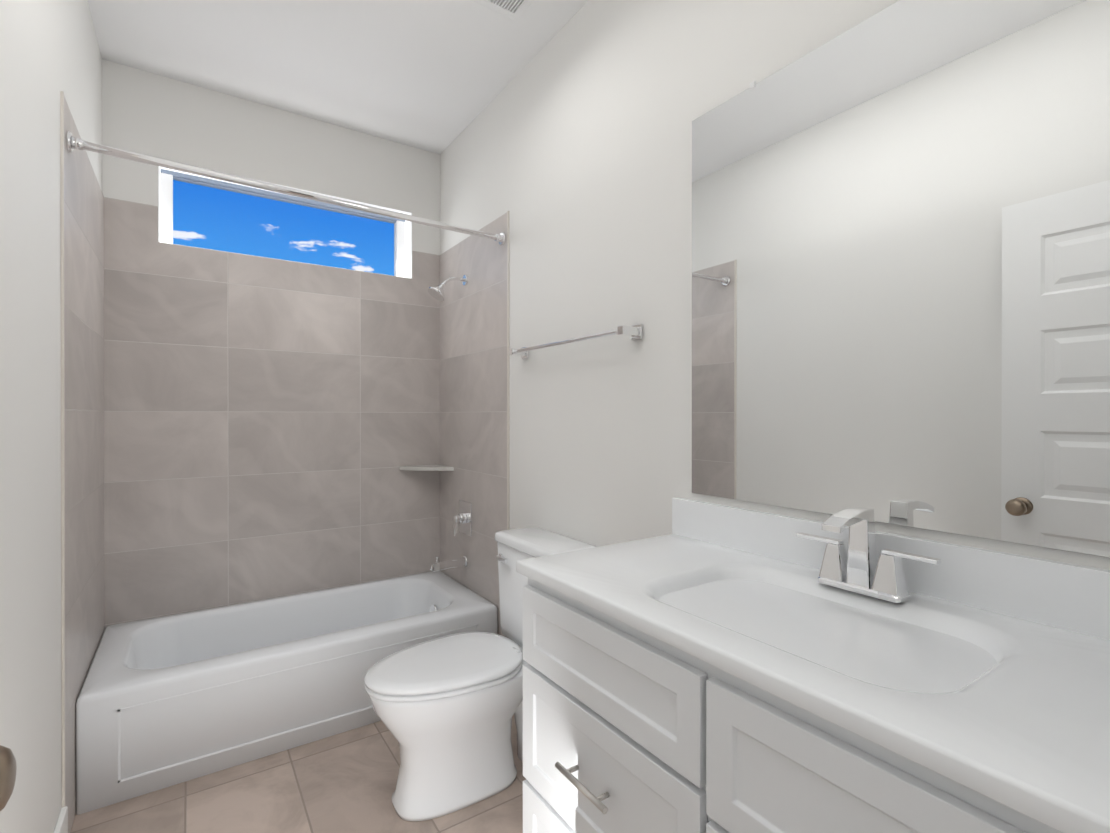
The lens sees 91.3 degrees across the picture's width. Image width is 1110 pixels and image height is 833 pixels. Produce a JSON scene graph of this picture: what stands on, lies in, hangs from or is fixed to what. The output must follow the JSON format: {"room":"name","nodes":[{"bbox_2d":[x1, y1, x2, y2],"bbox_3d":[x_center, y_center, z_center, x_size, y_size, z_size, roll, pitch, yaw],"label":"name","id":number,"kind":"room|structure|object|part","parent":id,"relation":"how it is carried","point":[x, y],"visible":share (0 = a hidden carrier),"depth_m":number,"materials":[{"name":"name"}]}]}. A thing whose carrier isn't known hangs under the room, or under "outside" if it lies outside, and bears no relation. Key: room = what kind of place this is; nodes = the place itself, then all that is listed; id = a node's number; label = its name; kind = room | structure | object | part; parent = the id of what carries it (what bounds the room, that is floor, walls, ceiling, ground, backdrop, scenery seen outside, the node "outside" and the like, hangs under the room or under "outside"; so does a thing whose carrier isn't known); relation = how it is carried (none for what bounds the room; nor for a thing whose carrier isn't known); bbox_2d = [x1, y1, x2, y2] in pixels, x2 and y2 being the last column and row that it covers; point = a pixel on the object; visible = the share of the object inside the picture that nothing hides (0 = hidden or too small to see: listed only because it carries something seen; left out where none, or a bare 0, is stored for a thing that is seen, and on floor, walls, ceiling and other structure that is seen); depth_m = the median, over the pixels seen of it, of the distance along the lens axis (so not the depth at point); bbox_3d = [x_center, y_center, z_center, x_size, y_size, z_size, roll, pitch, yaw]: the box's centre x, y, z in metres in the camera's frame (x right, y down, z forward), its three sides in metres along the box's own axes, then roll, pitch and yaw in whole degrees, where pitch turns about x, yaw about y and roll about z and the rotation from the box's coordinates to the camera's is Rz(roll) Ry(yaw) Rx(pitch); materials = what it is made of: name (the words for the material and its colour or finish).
{"room":"bathroom","nodes":[
{"label":"bathroom","id":0,"kind":"room"},
{"bbox_2d":[0,745,16,810],"bbox_3d":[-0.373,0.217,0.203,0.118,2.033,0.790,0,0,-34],"label":"door knob","id":1,"kind":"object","parent":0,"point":[8,767],"depth_m":0.50,"materials":[{"name":"metal"}]},
{"bbox_2d":[0,0,101,832],"bbox_3d":[-0.735,-0.125,0.442,0.120,2.740,4.763,0,0,-34],"label":"wall","id":2,"kind":"structure","parent":0,"point":[49,50],"depth_m":1.27,"materials":[{"name":"paint"}]},
{"bbox_2d":[54,806,67,832],"bbox_3d":[-0.812,1.176,0.680,0.013,0.134,2.079,0,0,-34],"label":"baseboard","id":3,"kind":"structure","parent":2,"relation":"attached to","point":[61,825],"depth_m":1.47,"materials":[{"name":"paint"}]},
{"bbox_2d":[60,91,111,832],"bbox_3d":[-1.639,0.160,1.899,0.006,2.163,0.870,0,0,-34],"label":"tiled wall","id":4,"kind":"structure","parent":2,"relation":"attached to","point":[86,460],"depth_m":1.80,"materials":[{"name":"beige tile"}]},
{"bbox_2d":[102,59,439,254],"bbox_3d":[-1.337,-0.130,2.781,1.495,2.740,0.210,0,0,-34],"label":"wall","id":5,"kind":"structure","parent":0,"point":[153,115],"depth_m":2.58,"materials":[{"name":"paint"}]},
{"bbox_2d":[108,198,435,624],"bbox_3d":[-1.306,0.159,2.736,1.494,2.161,0.111,0,0,-34],"label":"tiled wall","id":6,"kind":"structure","parent":5,"relation":"attached to","point":[236,429],"depth_m":2.59,"materials":[{"name":"beige tile"}]},
{"bbox_2d":[158,166,411,278],"bbox_3d":[-1.313,-0.949,2.766,1.140,0.366,0.159,0,0,-34],"label":"window","id":7,"kind":"structure","parent":5,"relation":"in","point":[402,241],"depth_m":2.73,"materials":[{"name":"white plastic"}]},
{"bbox_2d":[70,714,525,832],"bbox_3d":[-0.065,1.294,0.897,1.735,0.100,4.763,0,0,-34],"label":"floor","id":8,"kind":"structure","parent":0,"point":[345,782],"depth_m":1.75,"materials":[{"name":"tile"}]},
{"bbox_2d":[76,571,497,814],"bbox_3d":[-1.075,1.057,2.395,1.481,0.365,0.715,0,0,-34],"label":"bathtub","id":9,"kind":"object","parent":8,"relation":"on","point":[162,702],"visible":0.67,"depth_m":2.04,"materials":[{"name":"white ceramic"}]},
{"bbox_2d":[364,527,595,821],"bbox_3d":[-0.270,0.847,1.865,0.747,0.787,0.442,0,0,-34],"label":"toilet","id":10,"kind":"object","parent":8,"relation":"on","point":[446,708],"visible":0.81,"depth_m":1.73,"materials":[{"name":"white ceramic"}]},
{"bbox_3d":[-0.363,0.822,1.802,0.522,0.045,0.372,0,0,-34],"label":"seat","id":11,"kind":"part","parent":10,"relation":"part of","materials":[{"name":"white ceramic"}]},
{"bbox_2d":[516,497,1109,832],"bbox_3d":[0.438,0.712,0.971,0.574,1.061,1.136,0,0,-34],"label":"bathroom vanity","id":12,"kind":"object","parent":8,"relation":"on","point":[704,667],"visible":1,"depth_m":0.88,"materials":[{"name":"white wood"}]},
{"bbox_2d":[796,507,940,602],"bbox_3d":[0.536,0.332,1.026,0.226,0.300,0.268,0,0,-34],"label":"faucet","id":13,"kind":"object","parent":12,"relation":"on","point":[857,577],"depth_m":1.06,"materials":[{"name":"silver metal"}]},
{"bbox_2d":[88,0,587,153],"bbox_3d":[-0.065,-1.546,0.890,1.735,0.100,4.763,0,0,-34],"label":"ceiling","id":14,"kind":"structure","parent":0,"point":[436,76],"depth_m":2.23,"materials":[{"name":"paint"}]},
{"bbox_2d":[471,0,533,20],"bbox_3d":[-0.187,-1.490,1.819,0.330,0.016,0.330,0,0,-34],"label":"air vent","id":15,"kind":"object","parent":14,"relation":"attached to","point":[515,10],"visible":0.96,"depth_m":1.96,"materials":[{"name":"white plastic"}]},
{"bbox_2d":[440,0,1109,569],"bbox_3d":[0.605,-0.127,1.345,0.120,2.740,4.763,0,0,-34],"label":"wall","id":16,"kind":"structure","parent":0,"point":[568,148],"depth_m":1.85,"materials":[{"name":"paint"}]},
{"bbox_2d":[436,211,509,638],"bbox_3d":[-0.428,0.158,2.764,0.006,2.163,0.790,0,0,-34],"label":"tiled wall","id":17,"kind":"structure","parent":16,"relation":"attached to","point":[473,369],"depth_m":2.72,"materials":[{"name":"beige tile"}]},
{"bbox_2d":[66,130,505,245],"bbox_3d":[-0.835,-0.809,2.035,1.482,0.064,0.128,0,0,-34],"label":"rail","id":18,"kind":"object","parent":17,"relation":"attached to","point":[72,142],"visible":0.98,"depth_m":1.88,"materials":[{"name":"silver metal"}]},
{"bbox_2d":[399,465,453,470],"bbox_3d":[-0.700,0.284,2.954,0.234,0.020,0.204,0,0,-34],"label":"corner shelf","id":19,"kind":"object","parent":17,"relation":"attached to","point":[429,468],"visible":1,"depth_m":2.94,"materials":[{"name":"ceramic"}]},
{"bbox_2d":[428,275,467,300],"bbox_3d":[-0.547,-0.659,2.755,0.201,0.152,0.094,0,0,-34],"label":"shower head","id":20,"kind":"object","parent":17,"relation":"attached to","point":[436,292],"visible":1,"depth_m":2.73},
{"bbox_2d":[430,555,467,571],"bbox_3d":[-0.542,0.741,2.761,0.190,0.075,0.058,0,0,-34],"label":"tub spout","id":21,"kind":"object","parent":17,"relation":"attached to","point":[437,565],"visible":1,"depth_m":2.74,"materials":[{"name":"silver metal"}]},
{"bbox_2d":[453,500,471,536],"bbox_3d":[-0.491,0.525,2.795,0.066,0.170,0.150,0,0,-34],"label":"shower valve","id":22,"kind":"object","parent":17,"relation":"attached to","point":[463,517],"visible":1,"depth_m":2.78,"materials":[{"name":"silver metal"}]},
{"bbox_2d":[509,324,642,358],"bbox_3d":[0.039,-0.271,2.008,0.075,0.048,0.747,0,0,-34],"label":"towel rail","id":23,"kind":"object","parent":16,"relation":"attached to","point":[634,332],"visible":1,"depth_m":1.84,"materials":[{"name":"silver metal"}]},
{"bbox_2d":[692,0,1109,556],"bbox_3d":[0.684,-0.315,1.111,0.008,1.067,1.048,0,0,-34],"label":"mirror","id":24,"kind":"object","parent":16,"relation":"attached to","point":[900,262],"visible":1,"depth_m":1.06,"materials":[{"name":"clear glass"}]}
]}

